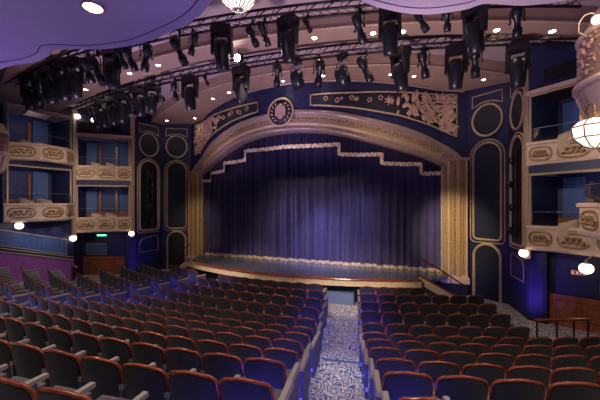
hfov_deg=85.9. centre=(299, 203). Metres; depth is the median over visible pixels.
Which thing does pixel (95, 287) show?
chair
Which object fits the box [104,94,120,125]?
light
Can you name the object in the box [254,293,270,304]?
chair
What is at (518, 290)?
wall
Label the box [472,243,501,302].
arched doorway
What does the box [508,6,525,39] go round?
spotlight
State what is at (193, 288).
chair
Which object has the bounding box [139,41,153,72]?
spotlight
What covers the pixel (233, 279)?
chair
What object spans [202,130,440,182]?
curtain valance
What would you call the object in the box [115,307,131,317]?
chair
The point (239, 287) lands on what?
chair
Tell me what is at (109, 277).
chair
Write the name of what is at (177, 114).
ceiling
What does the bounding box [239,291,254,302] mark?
chair
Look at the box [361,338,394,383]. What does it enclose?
chair
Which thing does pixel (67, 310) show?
chair
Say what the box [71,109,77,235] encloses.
pilaster
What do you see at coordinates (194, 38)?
spotlight
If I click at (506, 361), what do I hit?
chair
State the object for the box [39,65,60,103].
light
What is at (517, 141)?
niche
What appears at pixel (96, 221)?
armchair
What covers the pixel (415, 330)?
chair
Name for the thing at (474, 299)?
chair
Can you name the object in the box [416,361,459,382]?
chair
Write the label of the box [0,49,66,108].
trim
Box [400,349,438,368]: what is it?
chair
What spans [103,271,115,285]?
chair
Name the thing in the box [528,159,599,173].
wall
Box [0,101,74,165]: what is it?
box
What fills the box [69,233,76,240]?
globe lamp
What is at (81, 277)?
chair
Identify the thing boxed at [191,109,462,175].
arch
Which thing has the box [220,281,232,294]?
chair
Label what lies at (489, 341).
chair
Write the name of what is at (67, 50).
trim
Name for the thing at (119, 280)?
chair
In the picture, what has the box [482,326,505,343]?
chair
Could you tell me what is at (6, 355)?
chair
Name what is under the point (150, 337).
chair
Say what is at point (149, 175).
ladder
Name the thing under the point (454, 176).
column
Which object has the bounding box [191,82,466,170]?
wall
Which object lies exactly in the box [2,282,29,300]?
chair
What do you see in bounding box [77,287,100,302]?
chair
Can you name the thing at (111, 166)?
armchair
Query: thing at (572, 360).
chair
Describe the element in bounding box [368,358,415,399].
chair
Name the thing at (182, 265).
stair
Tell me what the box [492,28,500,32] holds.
recessed light
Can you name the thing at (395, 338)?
chair
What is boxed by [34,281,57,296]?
chair
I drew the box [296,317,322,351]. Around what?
chair
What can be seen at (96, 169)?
armchair
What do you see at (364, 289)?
chair
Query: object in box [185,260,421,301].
apron
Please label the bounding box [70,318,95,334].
chair
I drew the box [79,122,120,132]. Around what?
wall slot
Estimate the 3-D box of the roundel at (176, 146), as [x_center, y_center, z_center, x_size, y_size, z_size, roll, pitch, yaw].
[-7.060,-3.265,18.458,1.217,1.320,0.090,0,0,-12]
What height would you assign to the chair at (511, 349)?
0.922 m
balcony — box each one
[0,123,10,173]
[572,7,599,118]
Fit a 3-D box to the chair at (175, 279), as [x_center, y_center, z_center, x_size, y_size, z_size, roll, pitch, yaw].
[-4.964,3.259,13.347,0.645,0.922,0.593,0,0,36]
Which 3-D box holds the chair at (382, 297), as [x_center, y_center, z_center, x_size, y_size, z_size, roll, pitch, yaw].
[2.727,3.259,10.327,0.574,0.922,0.593,0,0,7]
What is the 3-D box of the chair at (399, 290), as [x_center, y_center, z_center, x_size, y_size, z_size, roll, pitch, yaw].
[3.396,3.259,11.110,0.574,0.922,0.593,0,0,5]
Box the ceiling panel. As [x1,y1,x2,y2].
[0,0,568,68]
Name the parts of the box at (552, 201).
opening frame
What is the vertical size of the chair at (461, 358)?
0.922 m
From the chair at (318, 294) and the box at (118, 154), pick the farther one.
the box at (118, 154)
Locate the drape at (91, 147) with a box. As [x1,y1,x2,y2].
[87,143,96,164]
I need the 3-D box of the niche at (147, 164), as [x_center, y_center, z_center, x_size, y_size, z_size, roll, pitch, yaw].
[-8.220,-0.455,17.569,0.090,4.037,1.372,0,0,30]
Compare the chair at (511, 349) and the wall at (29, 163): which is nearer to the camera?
the chair at (511, 349)
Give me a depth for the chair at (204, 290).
10.99 m
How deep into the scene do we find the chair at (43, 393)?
2.28 m
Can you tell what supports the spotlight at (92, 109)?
hanging from the lighting truss at (532, 39)
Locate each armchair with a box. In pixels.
[17,139,31,142]
[17,198,34,202]
[35,198,51,202]
[91,162,102,174]
[91,212,102,226]
[105,162,114,175]
[105,212,116,225]
[557,130,571,154]
[557,219,579,243]
[586,237,596,245]
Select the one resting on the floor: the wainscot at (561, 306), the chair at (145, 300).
the chair at (145, 300)
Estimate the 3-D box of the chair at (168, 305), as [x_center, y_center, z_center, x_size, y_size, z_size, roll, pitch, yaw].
[-3.739,3.259,9.646,0.574,0.922,0.593,0,0,26]
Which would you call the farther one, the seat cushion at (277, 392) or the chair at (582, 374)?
the chair at (582, 374)
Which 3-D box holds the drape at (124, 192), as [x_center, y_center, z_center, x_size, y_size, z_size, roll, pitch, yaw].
[-9.688,0.195,17.921,0.599,2.090,0.080,0,0,-18]
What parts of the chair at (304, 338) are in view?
panel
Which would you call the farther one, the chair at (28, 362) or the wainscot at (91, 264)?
the wainscot at (91, 264)
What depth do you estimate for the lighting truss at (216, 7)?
10.60 m
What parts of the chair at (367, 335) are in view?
panel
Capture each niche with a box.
[137,158,159,232]
[164,160,188,230]
[470,139,505,244]
[509,132,522,249]
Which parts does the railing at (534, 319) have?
post, post, wood rail, post, post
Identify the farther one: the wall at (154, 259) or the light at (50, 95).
the wall at (154, 259)
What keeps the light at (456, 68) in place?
hanging from the lighting truss at (532, 39)
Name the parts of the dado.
gilt rail, gilt rail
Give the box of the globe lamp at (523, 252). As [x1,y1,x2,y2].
[518,244,528,256]
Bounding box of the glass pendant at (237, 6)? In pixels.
[221,0,255,13]
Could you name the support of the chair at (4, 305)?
on the floor
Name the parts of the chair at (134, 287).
panel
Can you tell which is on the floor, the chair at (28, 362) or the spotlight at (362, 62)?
the chair at (28, 362)
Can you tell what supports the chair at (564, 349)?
on the floor
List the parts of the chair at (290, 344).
panel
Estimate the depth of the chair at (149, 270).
14.48 m
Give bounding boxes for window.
[86,243,106,254]
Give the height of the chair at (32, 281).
0.922 m
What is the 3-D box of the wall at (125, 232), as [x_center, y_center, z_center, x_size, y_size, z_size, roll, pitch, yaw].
[-9.100,2.545,16.983,0.120,2.350,0.292,0,0,-9]
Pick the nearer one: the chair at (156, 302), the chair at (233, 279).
the chair at (156, 302)
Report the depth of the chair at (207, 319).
7.74 m
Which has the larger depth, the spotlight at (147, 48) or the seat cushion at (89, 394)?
the spotlight at (147, 48)
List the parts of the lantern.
glass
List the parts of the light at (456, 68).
yoke arm, yoke arm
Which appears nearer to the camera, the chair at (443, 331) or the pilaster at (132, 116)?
the chair at (443, 331)
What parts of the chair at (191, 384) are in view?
armrest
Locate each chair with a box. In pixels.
[0,276,14,281]
[0,280,25,295]
[0,281,20,295]
[0,299,25,316]
[0,315,22,339]
[0,339,29,378]
[0,364,46,390]
[0,372,6,377]
[0,373,91,399]
[2,279,17,284]
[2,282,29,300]
[4,317,39,341]
[7,285,36,305]
[9,302,36,320]
[10,342,80,381]
[20,265,38,281]
[20,267,39,288]
[21,269,40,285]
[21,306,49,322]
[23,271,42,289]
[23,322,58,348]
[24,274,45,288]
[25,294,49,310]
[27,276,49,291]
[30,279,52,294]
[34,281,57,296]
[35,310,63,327]
[37,297,59,310]
[37,382,128,399]
[39,284,63,297]
[41,349,85,388]
[45,286,70,304]
[45,327,79,352]
[47,267,63,282]
[47,269,64,284]
[47,300,70,314]
[49,271,66,286]
[51,273,69,287]
[52,314,79,331]
[54,275,72,289]
[57,278,77,290]
[59,303,81,319]
[61,280,76,293]
[64,294,84,307]
[65,282,86,293]
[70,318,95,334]
[70,332,103,357]
[71,285,93,298]
[72,307,88,320]
[76,272,93,286]
[76,298,95,311]
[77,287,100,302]
[78,356,123,399]
[79,274,97,288]
[83,276,97,291]
[87,278,101,293]
[87,301,101,312]
[88,310,105,323]
[91,322,116,337]
[92,281,106,294]
[98,269,110,284]
[98,283,118,301]
[98,295,111,305]
[98,337,132,365]
[101,304,115,314]
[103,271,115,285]
[103,391,148,399]
[105,285,126,301]
[105,314,124,326]
[107,273,119,286]
[111,274,124,289]
[111,298,136,309]
[114,327,139,344]
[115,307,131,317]
[117,277,129,291]
[118,362,172,399]
[119,266,130,277]
[123,267,127,279]
[123,279,142,300]
[123,301,135,310]
[123,318,143,332]
[127,293,140,304]
[128,269,132,280]
[129,281,150,296]
[129,342,166,368]
[130,310,147,323]
[132,271,144,284]
[136,304,150,316]
[137,263,142,273]
[138,273,144,286]
[139,295,151,310]
[139,331,167,348]
[142,264,146,273]
[143,321,166,335]
[144,274,162,294]
[147,266,157,276]
[148,314,166,326]
[150,297,163,308]
[151,276,170,296]
[151,307,166,317]
[152,267,157,277]
[153,287,166,299]
[157,269,163,282]
[162,300,176,314]
[162,347,203,373]
[164,271,180,289]
[164,335,196,350]
[164,368,219,399]
[165,289,177,302]
[165,310,183,319]
[165,317,186,327]
[165,325,189,339]
[168,265,175,272]
[171,272,189,290]
[175,266,181,278]
[175,302,190,316]
[176,282,188,292]
[176,291,189,303]
[181,268,188,284]
[184,313,202,324]
[187,320,208,332]
[188,269,205,284]
[188,284,199,294]
[188,293,202,305]
[190,305,205,320]
[190,328,215,342]
[196,278,208,287]
[196,339,228,356]
[199,286,212,296]
[200,352,243,380]
[201,295,216,307]
[202,316,221,328]
[204,307,221,317]
[208,279,220,288]
[209,323,231,337]
[211,288,225,298]
[215,297,231,310]
[216,274,227,285]
[216,332,243,349]
[219,374,293,399]
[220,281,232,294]
[220,309,238,323]
[223,318,242,331]
[224,289,239,300]
[228,276,239,286]
[229,343,262,361]
[230,299,247,313]
[232,283,246,295]
[232,326,257,338]
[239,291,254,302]
[239,311,256,325]
[240,277,251,289]
[241,357,300,399]
[243,335,272,353]
[244,321,264,334]
[246,284,259,297]
[246,301,263,314]
[252,278,264,291]
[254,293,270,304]
[257,313,275,328]
[257,329,282,344]
[260,286,275,300]
[263,303,281,316]
[263,347,309,399]
[265,280,277,292]
[267,324,288,337]
[270,295,286,307]
[273,338,311,387]
[275,287,290,302]
[276,315,295,331]
[278,281,292,294]
[280,305,299,318]
[284,332,317,377]
[286,296,304,308]
[291,289,307,303]
[291,326,320,366]
[293,282,306,290]
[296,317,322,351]
[299,306,324,337]
[304,298,326,327]
[307,283,326,297]
[307,290,328,314]
[357,286,374,295]
[358,293,377,303]
[358,301,379,314]
[358,310,380,342]
[359,322,384,333]
[359,332,388,371]
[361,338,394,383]
[363,347,402,398]
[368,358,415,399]
[372,370,433,399]
[375,287,391,298]
[377,294,394,304]
[378,302,398,317]
[380,312,402,329]
[380,391,444,399]
[385,324,408,339]
[389,333,415,347]
[392,287,408,300]
[395,294,413,309]
[396,340,425,356]
[398,302,418,315]
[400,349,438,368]
[402,312,424,331]
[408,287,426,301]
[409,325,432,337]
[413,294,431,306]
[416,334,442,348]
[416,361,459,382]
[418,303,438,315]
[422,373,488,399]
[423,313,446,332]
[427,342,457,358]
[431,295,449,310]
[433,325,457,341]
[438,303,457,320]
[439,351,475,370]
[444,335,470,350]
[445,313,467,329]
[449,295,466,310]
[457,303,477,320]
[457,326,481,342]
[458,343,488,360]
[460,363,504,385]
[467,295,486,310]
[467,314,489,332]
[471,336,497,351]
[476,352,513,372]
[477,303,500,316]
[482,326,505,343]
[487,378,545,399]
[488,314,514,332]
[489,344,520,359]
[498,337,525,351]
[504,365,550,388]
[505,326,532,343]
[513,354,550,369]
[520,344,552,357]
[525,337,551,346]
[544,381,599,399]
[548,367,596,386]
[550,354,588,374]
[551,345,583,362]
[552,337,578,352]
[578,336,599,348]
[583,345,599,359]
[588,356,599,373]
[595,372,599,388]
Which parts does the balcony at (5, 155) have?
cornice, moulding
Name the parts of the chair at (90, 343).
armrest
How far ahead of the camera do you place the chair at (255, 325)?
7.37 m
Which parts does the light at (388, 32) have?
yoke arm, yoke arm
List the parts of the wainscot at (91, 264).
rail, rail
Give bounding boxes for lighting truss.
[0,0,599,113]
[4,0,581,86]
[72,35,577,110]
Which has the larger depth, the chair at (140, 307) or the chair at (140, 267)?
the chair at (140, 267)
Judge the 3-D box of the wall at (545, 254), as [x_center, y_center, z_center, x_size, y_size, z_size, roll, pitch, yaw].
[7.688,2.545,10.077,0.292,2.350,0.120,0,0,-37]
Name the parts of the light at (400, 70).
yoke arm, yoke arm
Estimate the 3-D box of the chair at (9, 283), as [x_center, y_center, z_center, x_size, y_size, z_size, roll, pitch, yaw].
[-9.250,2.719,10.223,0.574,0.922,0.593,0,0,40]
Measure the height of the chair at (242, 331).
0.922 m
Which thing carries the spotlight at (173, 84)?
hanging from the lighting truss at (532, 39)
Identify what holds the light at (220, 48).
hanging from the lighting truss at (307, 4)
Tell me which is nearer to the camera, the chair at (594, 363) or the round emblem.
the chair at (594, 363)
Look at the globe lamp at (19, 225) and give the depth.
13.39 m
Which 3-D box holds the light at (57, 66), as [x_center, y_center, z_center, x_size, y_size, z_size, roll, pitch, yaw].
[-7.677,-4.009,10.497,0.590,1.307,0.489,0,0,-8]
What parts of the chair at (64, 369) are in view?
armrest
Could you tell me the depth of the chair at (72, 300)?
8.76 m
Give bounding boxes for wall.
[0,220,72,258]
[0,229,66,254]
[3,101,72,115]
[8,160,72,169]
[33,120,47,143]
[73,233,82,274]
[76,108,131,135]
[76,180,130,185]
[83,232,124,255]
[125,232,126,267]
[127,232,134,270]
[134,112,162,272]
[163,123,190,268]
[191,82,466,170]
[467,82,508,303]
[509,54,527,319]
[528,41,576,90]
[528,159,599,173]
[528,250,541,322]
[542,251,548,323]
[549,252,599,317]
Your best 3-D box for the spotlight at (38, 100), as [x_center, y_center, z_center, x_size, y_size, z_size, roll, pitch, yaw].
[-8.917,-3.958,11.064,0.723,1.337,0.534,0,0,42]
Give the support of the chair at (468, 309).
on the floor
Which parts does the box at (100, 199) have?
door post, opening frame, door post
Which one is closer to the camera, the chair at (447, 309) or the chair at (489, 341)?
the chair at (489, 341)
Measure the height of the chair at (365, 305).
0.922 m
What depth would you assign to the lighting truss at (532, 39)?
9.84 m
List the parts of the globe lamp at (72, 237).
frosted globe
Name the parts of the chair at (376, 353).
panel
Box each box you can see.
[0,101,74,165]
[0,164,74,222]
[76,133,130,180]
[76,185,130,232]
[525,77,599,165]
[526,168,599,256]
[576,183,599,239]
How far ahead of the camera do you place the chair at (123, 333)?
5.29 m
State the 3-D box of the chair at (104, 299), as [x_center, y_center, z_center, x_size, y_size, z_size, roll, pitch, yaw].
[-5.657,3.149,9.732,0.608,0.922,0.593,0,0,31]
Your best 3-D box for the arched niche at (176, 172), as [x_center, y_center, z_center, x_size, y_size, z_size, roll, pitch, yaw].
[-7.060,-0.490,18.458,1.334,4.067,0.090,0,0,-12]
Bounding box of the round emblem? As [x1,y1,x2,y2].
[267,97,293,126]
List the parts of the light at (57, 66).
yoke arm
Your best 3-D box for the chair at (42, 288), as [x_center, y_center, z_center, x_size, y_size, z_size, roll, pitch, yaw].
[-7.895,2.939,10.228,0.574,0.922,0.593,0,0,37]
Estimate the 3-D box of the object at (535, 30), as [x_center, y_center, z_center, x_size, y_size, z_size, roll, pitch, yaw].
[-1.718,-4.762,10.941,23.132,1.376,2.216,0,0,18]
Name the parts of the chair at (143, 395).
armrest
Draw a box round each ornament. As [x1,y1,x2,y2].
[139,123,158,136]
[139,235,158,252]
[166,128,186,136]
[472,88,502,108]
[510,87,522,99]
[510,252,523,282]
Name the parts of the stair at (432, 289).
handrail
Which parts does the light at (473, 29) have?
yoke arm, yoke arm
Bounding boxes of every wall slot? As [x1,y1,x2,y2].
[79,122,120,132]
[544,58,577,82]
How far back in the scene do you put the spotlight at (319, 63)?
9.88 m
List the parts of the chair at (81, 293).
panel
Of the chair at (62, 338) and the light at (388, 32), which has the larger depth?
the light at (388, 32)
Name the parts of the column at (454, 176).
moulding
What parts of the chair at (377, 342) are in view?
panel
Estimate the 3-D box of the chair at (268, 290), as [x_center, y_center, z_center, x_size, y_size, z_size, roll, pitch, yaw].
[-1.050,3.259,11.258,0.574,0.922,0.593,0,0,20]
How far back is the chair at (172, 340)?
4.95 m
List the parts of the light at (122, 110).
yoke arm, yoke arm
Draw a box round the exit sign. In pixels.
[571,269,586,275]
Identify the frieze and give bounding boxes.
[193,102,257,155]
[310,90,458,136]
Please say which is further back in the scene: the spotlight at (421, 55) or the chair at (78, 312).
the spotlight at (421, 55)
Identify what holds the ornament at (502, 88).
attached to the wall at (502, 135)
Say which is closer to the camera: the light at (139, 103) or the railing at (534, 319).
the railing at (534, 319)
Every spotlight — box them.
[30,69,44,108]
[45,68,58,97]
[78,53,95,83]
[86,50,106,86]
[88,101,102,131]
[114,47,128,69]
[121,46,138,71]
[124,89,135,112]
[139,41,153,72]
[154,81,165,101]
[169,32,188,66]
[170,78,179,100]
[188,28,198,56]
[202,72,208,84]
[245,19,259,47]
[257,17,271,46]
[272,60,282,86]
[303,13,312,32]
[312,54,325,87]
[351,8,367,44]
[356,50,374,83]
[413,14,429,32]
[417,45,430,79]
[441,12,453,32]
[468,52,482,78]
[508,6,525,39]
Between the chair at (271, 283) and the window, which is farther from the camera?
the window
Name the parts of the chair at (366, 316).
panel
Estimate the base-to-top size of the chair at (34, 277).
0.922 m
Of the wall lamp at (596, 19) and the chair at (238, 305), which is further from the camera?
the chair at (238, 305)
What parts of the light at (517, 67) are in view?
yoke arm, yoke arm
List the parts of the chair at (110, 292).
panel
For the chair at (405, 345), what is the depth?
5.86 m
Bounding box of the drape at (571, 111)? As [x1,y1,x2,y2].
[563,101,579,132]
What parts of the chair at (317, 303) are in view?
panel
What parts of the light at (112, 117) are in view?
yoke arm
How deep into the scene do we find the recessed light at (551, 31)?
8.33 m
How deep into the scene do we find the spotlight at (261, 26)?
8.15 m
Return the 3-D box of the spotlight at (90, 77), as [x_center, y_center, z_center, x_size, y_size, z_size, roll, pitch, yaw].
[-6.594,-4.224,10.019,0.378,0.947,0.512,0,0,20]
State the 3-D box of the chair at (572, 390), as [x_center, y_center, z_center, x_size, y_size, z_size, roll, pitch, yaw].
[2.790,2.229,3.483,0.574,0.922,0.593,0,0,5]
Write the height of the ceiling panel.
0.370 m
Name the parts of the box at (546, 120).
opening frame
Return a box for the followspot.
[233,49,243,62]
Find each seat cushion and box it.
[10,376,46,390]
[53,385,91,397]
[96,395,128,399]
[273,388,281,399]
[285,369,291,382]
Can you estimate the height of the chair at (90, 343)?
0.922 m
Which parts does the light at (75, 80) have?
yoke arm, yoke arm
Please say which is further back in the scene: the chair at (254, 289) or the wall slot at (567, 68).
the chair at (254, 289)
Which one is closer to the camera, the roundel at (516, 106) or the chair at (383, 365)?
the chair at (383, 365)
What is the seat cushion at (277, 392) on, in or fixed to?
on the chair at (237, 387)
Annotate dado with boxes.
[0,248,73,282]
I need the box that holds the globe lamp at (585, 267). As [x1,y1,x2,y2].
[578,255,594,273]
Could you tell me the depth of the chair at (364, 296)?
10.14 m
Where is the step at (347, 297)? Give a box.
[323,288,354,305]
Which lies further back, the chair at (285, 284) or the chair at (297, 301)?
the chair at (285, 284)
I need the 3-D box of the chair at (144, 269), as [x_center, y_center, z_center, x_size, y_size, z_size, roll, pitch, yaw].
[-7.053,3.259,15.122,0.574,0.922,0.593,0,0,45]
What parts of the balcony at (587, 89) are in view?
moulding, cornice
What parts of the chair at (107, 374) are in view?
armrest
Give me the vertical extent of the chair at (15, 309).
0.922 m
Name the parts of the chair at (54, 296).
panel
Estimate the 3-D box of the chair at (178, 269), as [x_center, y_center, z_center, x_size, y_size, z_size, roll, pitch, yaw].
[-5.352,3.259,14.719,0.574,0.922,0.593,0,0,40]
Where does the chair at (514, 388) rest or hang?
on the floor
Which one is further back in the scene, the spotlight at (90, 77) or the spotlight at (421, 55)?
the spotlight at (90, 77)
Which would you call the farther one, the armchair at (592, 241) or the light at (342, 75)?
the light at (342, 75)
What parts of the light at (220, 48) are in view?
yoke arm, yoke arm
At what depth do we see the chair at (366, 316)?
8.48 m
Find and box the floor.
[18,269,599,399]
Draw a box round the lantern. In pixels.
[570,103,599,148]
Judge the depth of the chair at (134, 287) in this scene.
11.74 m
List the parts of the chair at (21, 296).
panel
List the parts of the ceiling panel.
ceiling canopy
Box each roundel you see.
[139,133,158,156]
[165,135,187,157]
[471,103,503,136]
[509,91,522,130]
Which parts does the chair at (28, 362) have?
armrest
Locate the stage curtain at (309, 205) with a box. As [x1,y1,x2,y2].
[205,146,440,272]
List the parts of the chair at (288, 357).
panel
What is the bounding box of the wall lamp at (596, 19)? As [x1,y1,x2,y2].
[577,12,599,37]
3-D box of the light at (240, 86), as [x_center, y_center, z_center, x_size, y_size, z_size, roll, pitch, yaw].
[-1.965,-3.973,10.757,0.590,1.307,0.489,0,0,29]
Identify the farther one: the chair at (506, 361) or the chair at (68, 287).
the chair at (68, 287)
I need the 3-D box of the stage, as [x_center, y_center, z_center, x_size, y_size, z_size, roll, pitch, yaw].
[-0.190,2.970,14.784,14.000,0.140,4.400,0,0,22]
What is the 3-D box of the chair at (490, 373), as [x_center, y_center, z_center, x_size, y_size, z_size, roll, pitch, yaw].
[2.369,2.489,4.378,0.574,0.922,0.593,0,0,6]
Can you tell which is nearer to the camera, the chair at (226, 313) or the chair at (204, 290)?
the chair at (226, 313)
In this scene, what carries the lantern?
hanging from the balcony at (587, 89)
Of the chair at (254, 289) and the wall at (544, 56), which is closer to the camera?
the wall at (544, 56)
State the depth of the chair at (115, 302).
9.15 m
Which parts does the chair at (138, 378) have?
armrest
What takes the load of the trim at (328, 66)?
attached to the wall at (300, 98)
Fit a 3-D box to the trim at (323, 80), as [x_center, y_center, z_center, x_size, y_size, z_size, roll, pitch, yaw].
[-0.243,-4.809,14.655,14.034,0.483,2.782,0,0,22]
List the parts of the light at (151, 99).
yoke arm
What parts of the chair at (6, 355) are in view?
armrest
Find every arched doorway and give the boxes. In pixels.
[166,230,186,268]
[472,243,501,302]
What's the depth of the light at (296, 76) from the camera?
10.02 m
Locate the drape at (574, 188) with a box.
[563,177,585,217]
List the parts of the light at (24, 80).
yoke arm, yoke arm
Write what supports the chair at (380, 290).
on the floor
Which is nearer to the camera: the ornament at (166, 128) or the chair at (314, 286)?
the chair at (314, 286)
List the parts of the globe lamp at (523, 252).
frosted globe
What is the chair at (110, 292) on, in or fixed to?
on the floor
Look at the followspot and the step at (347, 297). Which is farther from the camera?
the step at (347, 297)
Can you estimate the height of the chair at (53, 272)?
0.922 m
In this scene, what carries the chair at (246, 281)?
on the floor
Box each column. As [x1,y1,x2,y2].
[187,170,205,258]
[439,157,469,295]
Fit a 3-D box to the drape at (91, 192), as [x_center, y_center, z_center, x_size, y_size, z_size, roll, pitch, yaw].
[-11.240,0.195,17.405,0.474,2.090,0.080,0,0,-18]
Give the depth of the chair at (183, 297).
10.30 m
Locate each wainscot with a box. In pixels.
[82,256,124,274]
[549,293,599,333]
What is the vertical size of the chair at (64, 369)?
0.922 m
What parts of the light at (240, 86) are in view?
yoke arm, yoke arm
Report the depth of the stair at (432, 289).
11.87 m
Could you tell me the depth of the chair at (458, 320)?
8.26 m
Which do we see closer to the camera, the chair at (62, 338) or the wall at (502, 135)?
the chair at (62, 338)
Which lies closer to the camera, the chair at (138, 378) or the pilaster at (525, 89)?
the chair at (138, 378)
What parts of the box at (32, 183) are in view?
door post, opening frame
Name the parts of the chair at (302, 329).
panel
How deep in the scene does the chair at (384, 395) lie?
2.60 m
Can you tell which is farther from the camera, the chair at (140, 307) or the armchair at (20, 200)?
the armchair at (20, 200)
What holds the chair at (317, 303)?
on the floor
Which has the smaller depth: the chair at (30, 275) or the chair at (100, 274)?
the chair at (30, 275)
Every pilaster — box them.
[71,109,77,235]
[129,114,135,236]
[523,57,530,258]
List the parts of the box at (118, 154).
door post, opening frame, door post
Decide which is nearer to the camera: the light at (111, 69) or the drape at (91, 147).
the light at (111, 69)
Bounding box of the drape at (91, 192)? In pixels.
[87,188,96,216]
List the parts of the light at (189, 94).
yoke arm, yoke arm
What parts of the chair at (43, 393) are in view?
armrest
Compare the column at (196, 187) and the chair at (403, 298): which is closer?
the chair at (403, 298)
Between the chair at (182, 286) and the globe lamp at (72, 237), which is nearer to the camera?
the chair at (182, 286)
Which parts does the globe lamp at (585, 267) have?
frosted globe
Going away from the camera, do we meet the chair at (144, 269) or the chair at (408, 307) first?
the chair at (408, 307)
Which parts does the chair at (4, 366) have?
armrest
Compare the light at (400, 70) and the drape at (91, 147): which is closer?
the light at (400, 70)
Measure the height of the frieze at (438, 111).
1.896 m
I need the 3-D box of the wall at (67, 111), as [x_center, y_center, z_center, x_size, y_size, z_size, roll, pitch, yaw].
[-11.605,-4.840,14.438,0.100,1.480,2.634,0,0,26]
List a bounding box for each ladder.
[147,169,154,225]
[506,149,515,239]
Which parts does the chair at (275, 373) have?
panel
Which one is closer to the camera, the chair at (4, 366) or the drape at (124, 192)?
the chair at (4, 366)
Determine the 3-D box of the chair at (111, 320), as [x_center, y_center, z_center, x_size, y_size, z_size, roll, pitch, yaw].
[-3.764,2.719,6.853,0.574,0.922,0.593,0,0,23]
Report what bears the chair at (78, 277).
on the floor
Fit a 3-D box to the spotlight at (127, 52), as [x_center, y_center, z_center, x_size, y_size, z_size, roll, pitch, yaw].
[-4.934,-4.300,9.389,0.465,0.860,0.344,0,0,-37]
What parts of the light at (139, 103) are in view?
yoke arm, yoke arm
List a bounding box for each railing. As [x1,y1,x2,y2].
[70,263,78,285]
[533,318,592,337]
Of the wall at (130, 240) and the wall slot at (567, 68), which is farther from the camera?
the wall at (130, 240)
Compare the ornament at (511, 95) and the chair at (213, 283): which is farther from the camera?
the chair at (213, 283)
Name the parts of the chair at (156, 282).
panel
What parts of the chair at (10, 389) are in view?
armrest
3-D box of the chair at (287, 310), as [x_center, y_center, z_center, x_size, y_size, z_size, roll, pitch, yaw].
[-0.217,3.259,9.197,0.574,0.922,0.593,0,0,16]
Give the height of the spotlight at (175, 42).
0.958 m
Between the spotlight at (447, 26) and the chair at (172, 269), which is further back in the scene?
the chair at (172, 269)
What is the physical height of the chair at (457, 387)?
0.922 m
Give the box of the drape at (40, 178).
[33,171,47,199]
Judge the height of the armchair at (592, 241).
0.830 m
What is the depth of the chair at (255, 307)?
9.25 m
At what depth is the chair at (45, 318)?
6.11 m
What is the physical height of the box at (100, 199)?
2.440 m
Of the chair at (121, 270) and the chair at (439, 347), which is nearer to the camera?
the chair at (439, 347)
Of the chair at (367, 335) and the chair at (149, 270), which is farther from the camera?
the chair at (149, 270)
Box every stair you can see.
[177,243,191,269]
[419,256,463,301]
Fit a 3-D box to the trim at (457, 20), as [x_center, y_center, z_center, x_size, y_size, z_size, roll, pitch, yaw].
[-1.889,-4.537,10.524,23.081,0.986,1.388,0,0,18]
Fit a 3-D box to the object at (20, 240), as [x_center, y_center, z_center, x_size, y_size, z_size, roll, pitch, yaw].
[-11.860,1.690,14.137,0.044,1.538,2.968,0,0,29]
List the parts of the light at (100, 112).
yoke arm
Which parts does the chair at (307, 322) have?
panel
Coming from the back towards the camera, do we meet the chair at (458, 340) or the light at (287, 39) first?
the light at (287, 39)
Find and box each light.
[18,73,37,109]
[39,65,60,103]
[52,60,75,99]
[63,56,85,97]
[95,98,112,127]
[101,48,121,89]
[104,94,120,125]
[113,91,129,123]
[132,86,146,116]
[145,84,158,111]
[181,74,198,109]
[210,23,232,70]
[231,64,250,103]
[276,12,299,63]
[290,57,304,89]
[334,52,350,88]
[378,8,401,56]
[389,44,410,91]
[444,42,467,89]
[461,4,489,55]
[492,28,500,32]
[505,38,530,88]
[547,29,556,33]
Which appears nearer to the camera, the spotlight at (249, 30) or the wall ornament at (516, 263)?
the spotlight at (249, 30)
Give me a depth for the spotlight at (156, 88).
12.01 m
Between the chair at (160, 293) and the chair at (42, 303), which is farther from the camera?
the chair at (160, 293)
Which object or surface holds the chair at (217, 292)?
on the floor
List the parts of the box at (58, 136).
door post, opening frame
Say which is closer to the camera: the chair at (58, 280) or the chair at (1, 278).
the chair at (1, 278)
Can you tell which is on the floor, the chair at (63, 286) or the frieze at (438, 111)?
the chair at (63, 286)
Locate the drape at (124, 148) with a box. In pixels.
[120,144,128,165]
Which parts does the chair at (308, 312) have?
panel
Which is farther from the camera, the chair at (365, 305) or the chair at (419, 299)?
the chair at (419, 299)
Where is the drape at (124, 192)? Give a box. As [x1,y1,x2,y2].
[120,188,128,211]
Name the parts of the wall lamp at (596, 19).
frosted globe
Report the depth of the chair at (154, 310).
8.37 m
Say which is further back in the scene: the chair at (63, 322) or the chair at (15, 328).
the chair at (63, 322)
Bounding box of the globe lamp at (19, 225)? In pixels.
[14,222,23,228]
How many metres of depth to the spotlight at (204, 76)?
11.21 m
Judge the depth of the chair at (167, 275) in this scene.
13.46 m
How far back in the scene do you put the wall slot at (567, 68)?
9.29 m
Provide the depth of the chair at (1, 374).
3.21 m
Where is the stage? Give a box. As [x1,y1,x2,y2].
[192,252,447,286]
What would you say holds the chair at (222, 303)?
on the floor
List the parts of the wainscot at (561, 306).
panel moulding, rail, rail, panel moulding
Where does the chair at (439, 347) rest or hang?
on the floor
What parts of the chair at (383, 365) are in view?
panel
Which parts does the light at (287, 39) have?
yoke arm, yoke arm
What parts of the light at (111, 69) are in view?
yoke arm, yoke arm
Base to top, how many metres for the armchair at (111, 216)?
0.830 m
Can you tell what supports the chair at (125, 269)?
on the floor
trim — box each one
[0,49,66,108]
[4,49,70,110]
[22,19,589,114]
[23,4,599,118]
[44,37,576,119]
[151,64,508,122]
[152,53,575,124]
[191,79,464,123]
[324,359,358,362]
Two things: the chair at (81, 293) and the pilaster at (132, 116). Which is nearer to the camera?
the chair at (81, 293)
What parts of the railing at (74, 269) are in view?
post, post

